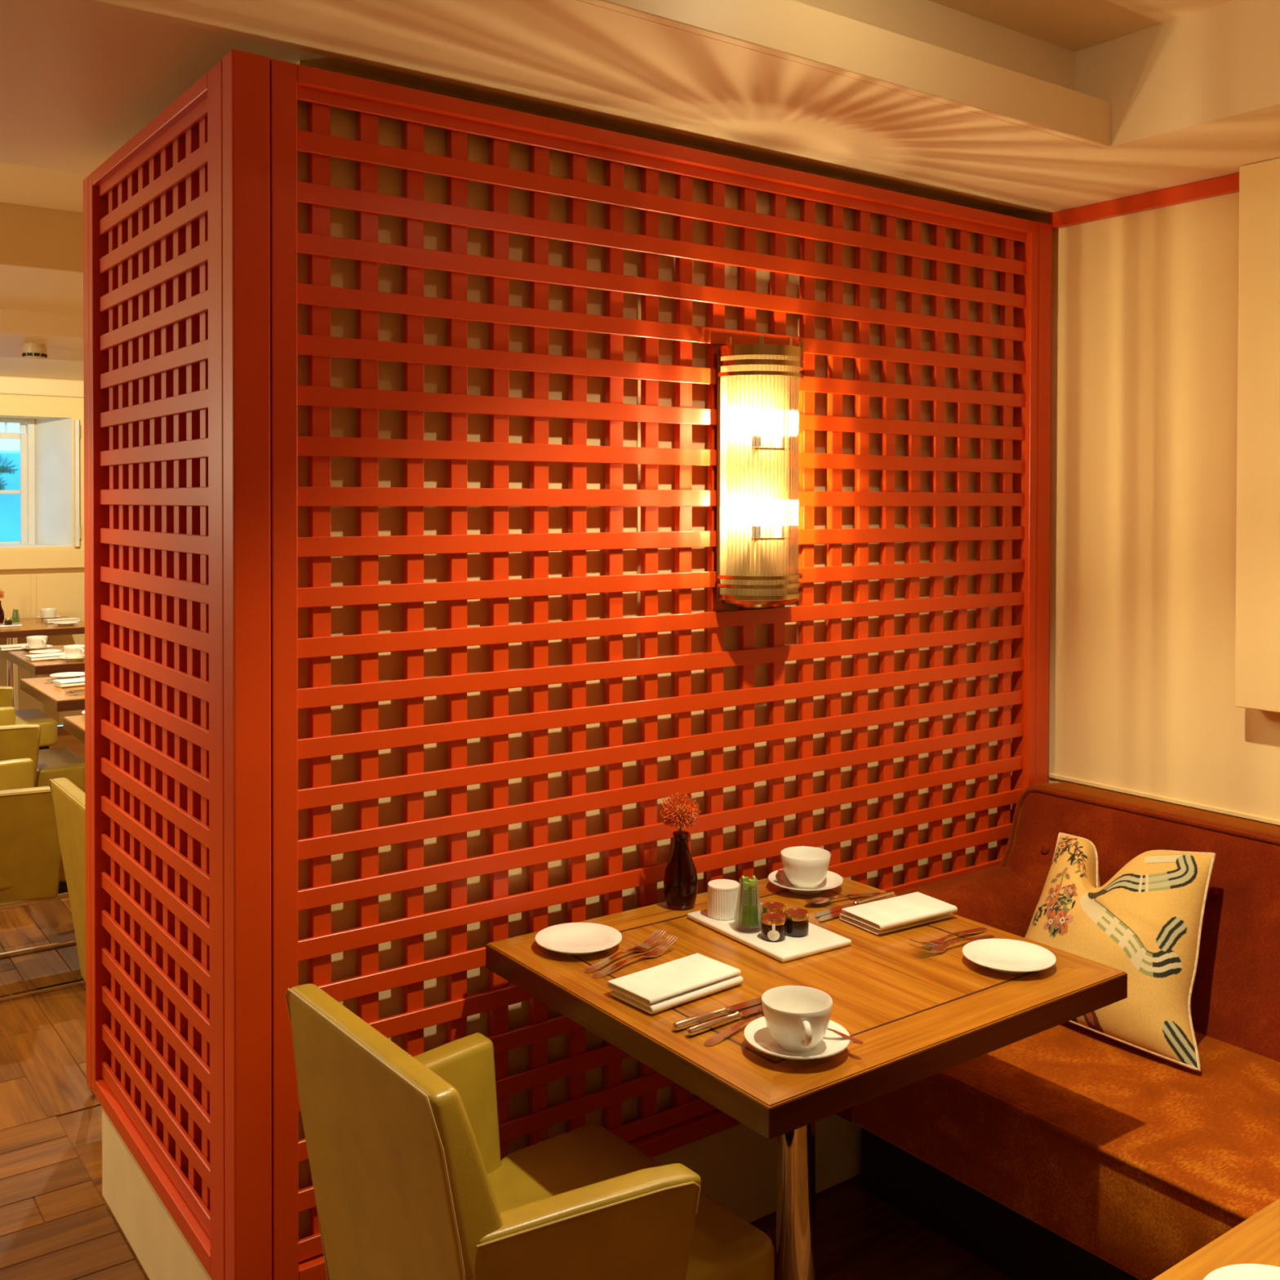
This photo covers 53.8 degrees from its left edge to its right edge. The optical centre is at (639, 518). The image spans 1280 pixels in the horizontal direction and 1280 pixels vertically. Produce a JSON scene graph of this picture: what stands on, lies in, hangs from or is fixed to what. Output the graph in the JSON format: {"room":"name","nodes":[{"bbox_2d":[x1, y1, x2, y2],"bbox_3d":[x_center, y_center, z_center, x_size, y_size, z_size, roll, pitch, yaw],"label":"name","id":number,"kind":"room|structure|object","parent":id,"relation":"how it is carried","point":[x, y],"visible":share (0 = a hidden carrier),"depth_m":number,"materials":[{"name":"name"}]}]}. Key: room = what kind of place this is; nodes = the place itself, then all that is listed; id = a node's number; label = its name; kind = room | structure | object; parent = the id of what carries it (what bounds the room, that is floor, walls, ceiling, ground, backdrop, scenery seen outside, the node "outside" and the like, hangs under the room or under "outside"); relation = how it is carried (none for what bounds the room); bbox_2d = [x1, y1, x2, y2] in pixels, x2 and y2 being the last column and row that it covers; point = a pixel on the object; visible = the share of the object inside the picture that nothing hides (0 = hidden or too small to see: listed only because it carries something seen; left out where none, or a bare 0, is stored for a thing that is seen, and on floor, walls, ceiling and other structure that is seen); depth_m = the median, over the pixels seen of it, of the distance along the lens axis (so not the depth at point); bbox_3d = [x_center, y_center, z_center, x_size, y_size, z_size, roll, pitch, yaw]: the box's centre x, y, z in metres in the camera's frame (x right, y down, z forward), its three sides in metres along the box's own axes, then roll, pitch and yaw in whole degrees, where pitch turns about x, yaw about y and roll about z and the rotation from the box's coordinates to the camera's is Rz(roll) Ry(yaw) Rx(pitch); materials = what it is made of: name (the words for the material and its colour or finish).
{"room":"restaurant dining room","nodes":[
{"label":"restaurant dining room","id":0,"kind":"room"},
{"bbox_2d":[0,376,84,725],"bbox_3d":[-5.790,0.074,7.678,6.160,2.750,0.460,0,1,-36],"label":"wall","id":1,"kind":"structure","parent":0,"point":[33,579],"depth_m":8.68,"materials":[{"name":"paint"}]},
{"bbox_2d":[0,417,71,547],"bbox_3d":[-4.531,-0.249,8.632,1.122,0.901,0.399,0,1,-36],"label":"window","id":2,"kind":"structure","parent":1,"relation":"in","point":[45,492],"depth_m":8.90,"materials":[{"name":"white paint"}]},
{"bbox_2d":[73,419,84,548],"bbox_3d":[-3.744,-0.232,8.918,0.460,0.915,0.059,0,1,-36],"label":"window shutter","id":3,"kind":"object","parent":1,"relation":"attached to","point":[78,425],"visible":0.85,"depth_m":8.79,"materials":[{"name":"white paint"}]},
{"bbox_2d":[0,725,1014,1279],"bbox_3d":[-2.190,1.554,2.688,6.060,0.060,12.000,0,1,-36],"label":"floor","id":4,"kind":"structure","parent":0,"point":[57,1223],"depth_m":2.91,"materials":[{"name":"brown wood"}]},
{"bbox_2d":[0,686,57,749],"bbox_3d":[-3.264,1.053,6.294,0.585,0.850,0.588,0,1,-36],"label":"tub chair","id":5,"kind":"object","parent":4,"relation":"on","point":[48,737],"visible":0.33,"depth_m":6.25,"materials":[{"name":"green leather"}]},
{"bbox_2d":[0,706,84,792],"bbox_3d":[-2.644,1.068,5.261,0.585,0.850,0.588,0,1,-36],"label":"tub chair","id":6,"kind":"object","parent":4,"relation":"on","point":[19,741],"visible":0.48,"depth_m":5.14,"materials":[{"name":"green leather"}]},
{"bbox_2d":[0,616,84,710],"bbox_3d":[-4.064,1.066,8.175,0.839,0.761,0.867,0,1,-36],"label":"dining table","id":7,"kind":"object","parent":4,"relation":"on","point":[30,626],"visible":0.34,"depth_m":8.04,"materials":[{"name":"brown wood"}]},
{"bbox_2d":[0,600,4,623],"bbox_3d":[-4.190,0.611,8.249,0.069,0.146,0.069,0,1,-36],"label":"bud vase","id":8,"kind":"object","parent":7,"relation":"on","point":[2,612],"visible":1,"depth_m":8.24,"materials":[{"name":"brown glass"}]},
{"bbox_2d":[0,588,4,598],"bbox_3d":[-4.190,0.561,8.247,0.075,0.204,0.081,0,1,-36],"label":"flower","id":9,"kind":"object","parent":8,"relation":"in","point":[2,592],"visible":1,"depth_m":8.25,"materials":[{"name":"orange plant"}]},
{"bbox_2d":[0,622,22,626],"bbox_3d":[-4.095,0.682,8.035,0.286,0.010,0.164,0,1,-29],"label":"tray","id":10,"kind":"object","parent":7,"relation":"on","point":[14,624],"visible":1,"depth_m":8.03,"materials":[{"name":"white ceramic"}]},
{"bbox_2d":[4,617,12,625],"bbox_3d":[-4.017,0.656,8.030,0.045,0.041,0.045,1,1,37],"label":"jam jar","id":11,"kind":"object","parent":10,"relation":"on","point":[8,621],"visible":1,"depth_m":8.01,"materials":[{"name":"black glass"}]},
{"bbox_3d":[-4.000,0.630,8.091,0.055,0.092,0.055,0,1,-36],"label":"glass","id":12,"kind":"object","parent":10,"relation":"on","visible":0},
{"bbox_2d":[13,609,16,622],"bbox_3d":[-3.997,0.626,8.079,0.016,0.080,0.010,0,1,-11],"label":"sachet","id":13,"kind":"object","parent":12,"relation":"in","point":[15,611],"visible":1,"depth_m":8.07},
{"bbox_2d":[16,608,18,622],"bbox_3d":[-3.987,0.624,8.089,0.010,0.084,0.016,0,1,7],"label":"sachet","id":14,"kind":"object","parent":12,"relation":"in","point":[17,614],"visible":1,"depth_m":8.08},
{"bbox_2d":[35,615,61,620],"bbox_3d":[-3.977,0.670,8.492,0.155,0.022,0.155,0,1,-36],"label":"saucer","id":15,"kind":"object","parent":7,"relation":"on","point":[55,616],"visible":0.69,"depth_m":8.45,"materials":[{"name":"white ceramic"}]},
{"bbox_2d":[40,608,57,617],"bbox_3d":[-3.978,0.640,8.495,0.104,0.067,0.110,0,1,-19],"label":"coffee cup","id":16,"kind":"object","parent":15,"relation":"on","point":[45,612],"visible":0.97,"depth_m":8.46,"materials":[{"name":"white ceramic"}]},
{"bbox_2d":[43,617,79,623],"bbox_3d":[-3.805,0.671,8.307,0.200,0.023,0.116,0,1,-39],"label":"napkin","id":17,"kind":"object","parent":7,"relation":"on","point":[74,619],"visible":0.89,"depth_m":8.28,"materials":[{"name":"white fabric"}]},
{"bbox_2d":[52,621,79,626],"bbox_3d":[-3.692,0.678,8.119,0.157,0.018,0.157,0,1,-36],"label":"plate","id":18,"kind":"object","parent":7,"relation":"on","point":[62,623],"visible":1,"depth_m":8.12,"materials":[{"name":"white ceramic"}]},
{"bbox_2d":[0,758,85,1002],"bbox_3d":[-2.035,1.084,4.157,0.585,0.850,0.588,0,1,-36],"label":"tub chair","id":19,"kind":"object","parent":4,"relation":"on","point":[32,871],"visible":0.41,"depth_m":3.96,"materials":[{"name":"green leather"}]},
{"bbox_2d":[2,644,84,675],"bbox_3d":[-2.861,1.088,6.725,0.822,0.761,0.875,0,1,-36],"label":"dining table","id":20,"kind":"object","parent":4,"relation":"on","point":[17,657],"visible":0.07,"depth_m":6.25,"materials":[{"name":"brown wood"}]},
{"bbox_2d":[0,643,27,651],"bbox_3d":[-3.350,0.692,6.806,0.200,0.023,0.116,-1,1,-42],"label":"napkin","id":21,"kind":"object","parent":20,"relation":"on","point":[12,646],"visible":0.55,"depth_m":6.75,"materials":[{"name":"white fabric"}]},
{"bbox_2d":[21,644,53,651],"bbox_3d":[-3.224,0.695,6.751,0.155,0.022,0.155,0,1,-36],"label":"saucer","id":22,"kind":"object","parent":20,"relation":"on","point":[46,646],"visible":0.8,"depth_m":6.72,"materials":[{"name":"white ceramic"}]},
{"bbox_2d":[26,635,47,648],"bbox_3d":[-3.221,0.665,6.752,0.110,0.067,0.104,0,1,-8],"label":"coffee cup","id":23,"kind":"object","parent":22,"relation":"on","point":[33,642],"visible":0.92,"depth_m":6.71,"materials":[{"name":"white ceramic"}]},
{"bbox_2d":[24,652,65,661],"bbox_3d":[-2.989,0.699,6.389,0.200,0.023,0.116,-1,1,-42],"label":"napkin","id":24,"kind":"object","parent":20,"relation":"on","point":[37,657],"visible":0.7,"depth_m":6.34,"materials":[{"name":"white fabric"}]},
{"bbox_2d":[29,648,62,653],"bbox_3d":[-3.094,0.700,6.574,0.157,0.018,0.157,0,1,-36],"label":"plate","id":25,"kind":"object","parent":20,"relation":"on","point":[50,651],"visible":0.7,"depth_m":6.61,"materials":[{"name":"white ceramic"}]},
{"bbox_2d":[57,654,84,662],"bbox_3d":[-2.829,0.702,6.322,0.155,0.022,0.155,0,1,-36],"label":"saucer","id":26,"kind":"object","parent":20,"relation":"on","point":[63,657],"visible":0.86,"depth_m":6.28,"materials":[{"name":"white ceramic"}]},
{"bbox_2d":[63,644,84,657],"bbox_3d":[-2.826,0.672,6.322,0.110,0.067,0.104,0,1,-8],"label":"coffee cup","id":27,"kind":"object","parent":26,"relation":"on","point":[70,651],"visible":0.9,"depth_m":6.29,"materials":[{"name":"white ceramic"}]},
{"bbox_2d":[19,675,84,711],"bbox_3d":[-2.230,1.104,5.614,0.822,0.761,0.767,0,1,-36],"label":"dining table","id":28,"kind":"object","parent":4,"relation":"on","point":[55,697],"visible":0.11,"depth_m":5.28,"materials":[{"name":"brown wood"}]},
{"bbox_2d":[49,671,84,679],"bbox_3d":[-2.578,0.712,5.700,0.157,0.018,0.157,0,1,-36],"label":"plate","id":29,"kind":"object","parent":28,"relation":"on","point":[68,674],"visible":0.9,"depth_m":5.72,"materials":[{"name":"white ceramic"}]},
{"bbox_2d":[53,677,84,688],"bbox_3d":[-2.436,0.712,5.505,0.200,0.023,0.116,-1,1,-42],"label":"napkin","id":30,"kind":"object","parent":28,"relation":"on","point":[77,682],"visible":0.56,"depth_m":5.45,"materials":[{"name":"white fabric"}]},
{"bbox_2d":[64,688,84,693],"bbox_3d":[-2.308,0.721,5.322,0.219,0.013,0.020,0,1,-39],"label":"table knife","id":31,"kind":"object","parent":28,"relation":"on","point":[76,690],"visible":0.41,"depth_m":5.27,"materials":[{"name":"silver metal"}]},
{"bbox_2d":[48,777,93,1093],"bbox_3d":[-1.164,1.097,3.265,0.585,0.850,0.588,0,1,-36],"label":"tub chair","id":32,"kind":"object","parent":4,"relation":"on","point":[68,800],"visible":0.09,"depth_m":3.19,"materials":[{"name":"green leather"}]},
{"bbox_2d":[62,715,84,742],"bbox_3d":[-1.584,1.119,4.624,0.822,0.761,0.767,0,1,-36],"label":"dining table","id":33,"kind":"object","parent":4,"relation":"on","point":[73,725],"visible":0.02,"depth_m":4.57,"materials":[{"name":"brown wood"}]},
{"bbox_2d":[285,983,773,1279],"bbox_3d":[-0.161,1.118,1.880,0.585,0.850,0.588,0,1,-38],"label":"tub chair","id":34,"kind":"object","parent":4,"relation":"on","point":[411,1181],"visible":1,"depth_m":1.69,"materials":[{"name":"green leather"}]},
{"bbox_2d":[485,876,1127,1279],"bbox_3d":[0.276,1.155,2.234,0.822,0.761,0.767,0,1,-36],"label":"dining table","id":35,"kind":"object","parent":4,"relation":"on","point":[917,1014],"visible":0.69,"depth_m":2.08,"materials":[{"name":"brown wood"}]},
{"bbox_2d":[534,922,622,955],"bbox_3d":[-0.111,0.763,2.277,0.157,0.018,0.157,0,1,-36],"label":"plate","id":36,"kind":"object","parent":35,"relation":"on","point":[576,939],"visible":1,"depth_m":2.29,"materials":[{"name":"white ceramic"}]},
{"bbox_2d":[584,928,666,973],"bbox_3d":[-0.026,0.762,2.228,0.024,0.021,0.201,1,1,41],"label":"fork","id":37,"kind":"object","parent":35,"relation":"on","point":[646,944],"visible":1,"depth_m":2.24,"materials":[{"name":"silver metal"}]},
{"bbox_2d":[592,934,678,977],"bbox_3d":[-0.008,0.762,2.200,0.024,0.021,0.201,1,1,44],"label":"fork","id":38,"kind":"object","parent":35,"relation":"on","point":[655,952],"visible":1,"depth_m":2.21,"materials":[{"name":"silver metal"}]},
{"bbox_2d":[606,953,743,1014],"bbox_3d":[0.059,0.763,2.077,0.200,0.023,0.116,-1,1,-40],"label":"napkin","id":39,"kind":"object","parent":35,"relation":"on","point":[655,989],"visible":1,"depth_m":2.05,"materials":[{"name":"white fabric"}]},
{"bbox_2d":[663,831,697,910],"bbox_3d":[0.081,0.697,2.505,0.069,0.146,0.069,0,1,-36],"label":"bud vase","id":40,"kind":"object","parent":35,"relation":"on","point":[680,879],"visible":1,"depth_m":2.48,"materials":[{"name":"brown glass"}]},
{"bbox_2d":[659,792,701,835],"bbox_3d":[0.079,0.645,2.504,0.082,0.205,0.083,0,1,-36],"label":"flower","id":41,"kind":"object","parent":40,"relation":"in","point":[679,811],"visible":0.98,"depth_m":2.49,"materials":[{"name":"orange plant"}]},
{"bbox_2d":[672,996,761,1031],"bbox_3d":[0.137,0.770,1.980,0.219,0.013,0.020,0,1,-38],"label":"table knife","id":42,"kind":"object","parent":35,"relation":"on","point":[691,1021],"visible":0.94,"depth_m":1.95,"materials":[{"name":"silver metal"}]},
{"bbox_2d":[685,1004,762,1036],"bbox_3d":[0.156,0.771,1.962,0.219,0.013,0.020,0,1,-39],"label":"table knife","id":43,"kind":"object","parent":35,"relation":"on","point":[695,1029],"visible":0.87,"depth_m":1.93,"materials":[{"name":"silver metal"}]},
{"bbox_2d":[704,1007,764,1045],"bbox_3d":[0.163,0.772,1.930,0.036,0.010,0.186,1,1,45],"label":"spoon","id":44,"kind":"object","parent":35,"relation":"on","point":[718,1037],"visible":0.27,"depth_m":1.90,"materials":[{"name":"silver metal"}]},
{"bbox_2d":[687,901,851,962],"bbox_3d":[0.237,0.767,2.360,0.164,0.010,0.286,0,1,-34],"label":"tray","id":45,"kind":"object","parent":35,"relation":"on","point":[818,940],"visible":0.68,"depth_m":2.29,"materials":[{"name":"white ceramic"}]},
{"bbox_2d":[707,879,739,920],"bbox_3d":[0.160,0.730,2.417,0.062,0.062,0.062,0,1,-36],"label":"sugar pot","id":46,"kind":"object","parent":45,"relation":"on","point":[723,895],"visible":0.98,"depth_m":2.39,"materials":[{"name":"white ceramic"}]},
{"bbox_2d":[760,901,785,914],"bbox_3d":[0.248,0.741,2.353,0.045,0.041,0.045,0,1,-6],"label":"jam jar","id":47,"kind":"object","parent":45,"relation":"on","point":[771,906],"visible":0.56,"depth_m":2.34,"materials":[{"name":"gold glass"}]},
{"bbox_2d":[760,911,786,942],"bbox_3d":[0.243,0.742,2.293,0.045,0.041,0.045,0,1,6],"label":"jam jar","id":48,"kind":"object","parent":45,"relation":"on","point":[773,923],"visible":1,"depth_m":2.28,"materials":[{"name":"black glass"}]},
{"bbox_2d":[784,907,808,937],"bbox_3d":[0.287,0.742,2.317,0.045,0.041,0.045,0,1,-6],"label":"jam jar","id":49,"kind":"object","parent":45,"relation":"on","point":[797,923],"visible":0.94,"depth_m":2.30,"materials":[{"name":"black glass"}]},
{"bbox_3d":[0.201,0.716,2.341,0.055,0.092,0.055,0,1,-36],"label":"glass","id":50,"kind":"object","parent":45,"relation":"on","visible":0},
{"bbox_2d":[738,875,745,925],"bbox_3d":[0.189,0.708,2.340,0.010,0.088,0.016,0,1,-5],"label":"sachet","id":51,"kind":"object","parent":50,"relation":"in","point":[743,879],"visible":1,"depth_m":2.33,"materials":[{"name":"green paper"}]},
{"bbox_2d":[741,881,750,927],"bbox_3d":[0.196,0.712,2.329,0.016,0.080,0.010,0,1,25],"label":"sachet","id":52,"kind":"object","parent":50,"relation":"in","point":[745,919],"visible":1,"depth_m":2.33,"materials":[{"name":"green paper"}]},
{"bbox_2d":[748,879,757,927],"bbox_3d":[0.209,0.710,2.330,0.016,0.084,0.010,0,1,-35],"label":"sachet","id":53,"kind":"object","parent":50,"relation":"in","point":[753,913],"visible":1,"depth_m":2.33,"materials":[{"name":"green paper"}]},
{"bbox_2d":[752,875,758,924],"bbox_3d":[0.214,0.708,2.342,0.010,0.088,0.016,0,1,-5],"label":"sachet","id":54,"kind":"object","parent":50,"relation":"in","point":[753,876],"visible":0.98,"depth_m":2.33,"materials":[{"name":"green paper"}]},
{"bbox_2d":[743,1016,849,1061],"bbox_3d":[0.230,0.768,1.852,0.155,0.022,0.155,0,1,-36],"label":"saucer","id":55,"kind":"object","parent":35,"relation":"on","point":[756,1033],"visible":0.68,"depth_m":1.84,"materials":[{"name":"white ceramic"}]},
{"bbox_2d":[761,985,832,1052],"bbox_3d":[0.232,0.738,1.849,0.110,0.067,0.104,1,1,42],"label":"coffee cup","id":56,"kind":"object","parent":55,"relation":"on","point":[797,1018],"visible":1,"depth_m":1.82,"materials":[{"name":"white ceramic"}]},
{"bbox_2d":[826,1027,863,1044],"bbox_3d":[0.282,0.757,1.863,0.116,0.008,0.022,1,1,44],"label":"teaspoon","id":57,"kind":"object","parent":55,"relation":"on","point":[846,1037],"visible":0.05,"depth_m":1.84,"materials":[{"name":"silver metal"}]},
{"bbox_2d":[768,868,843,894],"bbox_3d":[0.343,0.758,2.621,0.155,0.022,0.155,0,1,-36],"label":"saucer","id":58,"kind":"object","parent":35,"relation":"on","point":[832,880],"visible":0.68,"depth_m":2.62,"materials":[{"name":"white ceramic"}]},
{"bbox_2d":[773,867,783,884],"bbox_3d":[0.290,0.749,2.640,0.022,0.008,0.116,0,1,6],"label":"teaspoon","id":59,"kind":"object","parent":58,"relation":"on","point":[779,880],"visible":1,"depth_m":2.62,"materials":[{"name":"silver metal"}]},
{"bbox_2d":[780,846,831,888],"bbox_3d":[0.341,0.728,2.622,0.110,0.067,0.104,1,1,27],"label":"coffee cup","id":60,"kind":"object","parent":58,"relation":"on","point":[804,867],"visible":0.99,"depth_m":2.59,"materials":[{"name":"white ceramic"}]},
{"bbox_2d":[804,892,881,905],"bbox_3d":[0.410,0.764,2.543,0.186,0.010,0.036,0,1,-27],"label":"spoon","id":61,"kind":"object","parent":35,"relation":"on","point":[815,901],"visible":0.99,"depth_m":2.53,"materials":[{"name":"silver metal"}]},
{"bbox_2d":[814,890,894,917],"bbox_3d":[0.426,0.764,2.504,0.219,0.013,0.020,0,1,-35],"label":"table knife","id":62,"kind":"object","parent":35,"relation":"on","point":[888,894],"visible":0.8,"depth_m":2.50,"materials":[{"name":"silver metal"}]},
{"bbox_2d":[817,895,898,921],"bbox_3d":[0.430,0.764,2.479,0.219,0.013,0.020,0,1,-34],"label":"table knife","id":63,"kind":"object","parent":35,"relation":"on","point":[836,914],"visible":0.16,"depth_m":2.44,"materials":[{"name":"silver metal"}]},
{"bbox_2d":[839,892,957,934],"bbox_3d":[0.498,0.759,2.431,0.200,0.023,0.116,0,1,-32],"label":"napkin","id":64,"kind":"object","parent":35,"relation":"on","point":[881,917],"visible":1,"depth_m":2.41,"materials":[{"name":"white fabric"}]},
{"bbox_2d":[909,927,986,946],"bbox_3d":[0.569,0.762,2.313,0.201,0.021,0.024,0,1,-37],"label":"fork","id":65,"kind":"object","parent":35,"relation":"on","point":[939,942],"visible":1,"depth_m":2.31,"materials":[{"name":"silver metal"}]},
{"bbox_2d":[909,934,994,952],"bbox_3d":[0.567,0.763,2.278,0.201,0.021,0.024,0,1,-32],"label":"fork","id":66,"kind":"object","parent":35,"relation":"on","point":[941,948],"visible":0.98,"depth_m":2.27,"materials":[{"name":"silver metal"}]},
{"bbox_2d":[962,938,1056,973],"bbox_3d":[0.641,0.766,2.195,0.157,0.018,0.157,0,1,-36],"label":"plate","id":67,"kind":"object","parent":35,"relation":"on","point":[1001,955],"visible":1,"depth_m":2.21,"materials":[{"name":"white ceramic"}]},
{"bbox_2d":[835,782,1279,1279],"bbox_3d":[1.640,1.119,1.746,0.960,0.851,3.168,0,1,-36],"label":"banquette","id":68,"kind":"object","parent":4,"relation":"on","point":[1067,1150],"visible":0.73,"depth_m":2.43,"materials":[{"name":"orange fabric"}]},
{"bbox_2d":[1024,832,1215,1071],"bbox_3d":[1.018,0.877,2.685,0.343,0.330,0.538,0,1,-36],"label":"cushion","id":69,"kind":"object","parent":68,"relation":"on","point":[1145,922],"visible":0.81,"depth_m":2.60,"materials":[{"name":"fabric"}]},
{"bbox_2d":[1151,1198,1279,1279],"bbox_3d":[1.001,1.170,1.185,0.822,0.761,0.767,0,1,-36],"label":"dining table","id":70,"kind":"object","parent":4,"relation":"on","point":[1256,1239],"visible":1,"depth_m":1.36,"materials":[{"name":"brown wood"}]},
{"bbox_2d":[1203,1263,1279,1279],"bbox_3d":[0.628,0.779,1.225,0.157,0.018,0.157,0,1,-36],"label":"plate","id":71,"kind":"object","parent":70,"relation":"on","point":[1241,1271],"visible":1,"depth_m":1.29,"materials":[{"name":"white ceramic"}]},
{"bbox_2d":[0,0,1279,380],"bbox_3d":[-2.214,-1.000,2.694,6.060,0.454,12.100,0,1,-36],"label":"ceiling","id":72,"kind":"structure","parent":0,"point":[1046,107],"depth_m":2.46,"materials":[{"name":"paint"}]},
{"bbox_2d":[22,342,47,359],"bbox_3d":[-2.838,-0.781,5.921,0.106,0.072,0.104,0,1,-36],"label":"smoke detector","id":73,"kind":"object","parent":72,"relation":"attached to","point":[35,351],"visible":1,"depth_m":5.88,"materials":[{"name":"beige plastic"}]},
{"bbox_2d":[296,60,1014,1239],"bbox_3d":[-0.062,0.323,3.106,2.115,2.400,0.917,0,1,-36],"label":"wall partition","id":74,"kind":"structure","parent":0,"point":[344,668],"depth_m":2.48,"materials":[{"name":"red wood"}]},
{"bbox_2d":[83,59,225,1279],"bbox_3d":[-0.953,0.266,2.488,0.052,2.049,0.968,0,1,-36],"label":"screen","id":75,"kind":"object","parent":74,"relation":"attached to","point":[153,470],"visible":0.94,"depth_m":2.44,"materials":[{"name":"red paint"}]},
{"bbox_2d":[102,1107,861,1279],"bbox_3d":[-0.078,1.404,3.087,2.118,0.238,0.943,0,1,-36],"label":"wall","id":76,"kind":"structure","parent":74,"relation":"attached to","point":[736,1166],"depth_m":2.70,"materials":[{"name":"paint"}]},
{"bbox_2d":[222,49,1051,1279],"bbox_3d":[0.192,0.265,2.690,2.139,2.051,0.052,0,1,-36],"label":"screen","id":77,"kind":"object","parent":74,"relation":"attached to","point":[264,1201],"visible":0.71,"depth_m":2.42,"materials":[{"name":"red paint"}]},
{"bbox_2d":[716,335,804,607],"bbox_3d":[0.273,-0.095,2.659,0.205,0.562,0.114,0,1,-36],"label":"wall sconce","id":78,"kind":"object","parent":77,"relation":"attached to","point":[757,397],"visible":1,"depth_m":2.62,"materials":[{"name":"glass"}]},
{"bbox_2d":[1013,191,1279,826],"bbox_3d":[0.299,0.055,4.487,0.100,2.900,12.000,0,1,-36],"label":"wall","id":79,"kind":"structure","parent":0,"point":[1144,316],"depth_m":3.10,"materials":[{"name":"beige paint"}]},
{"bbox_2d":[1048,173,1239,229],"bbox_3d":[1.238,-0.775,3.089,0.026,0.038,0.545,0,1,-36],"label":"trim","id":80,"kind":"structure","parent":79,"relation":"attached to","point":[1229,184],"depth_m":3.07,"materials":[{"name":"red paint"}]},
{"bbox_2d":[1048,773,1279,826],"bbox_3d":[2.055,0.698,2.002,0.008,0.012,3.300,0,1,-36],"label":"trim","id":81,"kind":"structure","parent":79,"relation":"attached to","point":[1237,814],"depth_m":3.06,"materials":[{"name":"beige wood"}]},
{"bbox_2d":[1235,157,1279,712],"bbox_3d":[2.099,-0.168,1.871,0.080,1.216,2.459,0,1,-36],"label":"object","id":82,"kind":"object","parent":79,"relation":"attached to","point":[1257,630],"visible":1,"depth_m":2.80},
{"label":"outside","id":83,"kind":"structure","parent":0,"visible":0},
{"bbox_2d":[0,450,20,542],"bbox_3d":[-5.338,0.348,9.722,3.100,1.750,0.100,0,1,-36],"label":"sky","id":84,"kind":"structure","parent":83,"point":[10,504],"depth_m":9.94,"materials":[{"name":"blue"}]},
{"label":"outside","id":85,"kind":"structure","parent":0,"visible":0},
{"bbox_2d":[0,454,17,489],"bbox_3d":[-4.788,-0.262,8.963,0.680,0.793,0.220,0,1,-36],"label":"palm tree","id":86,"kind":"object","parent":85,"point":[5,468],"visible":0.94,"depth_m":9.12,"materials":[{"name":"green plant"}]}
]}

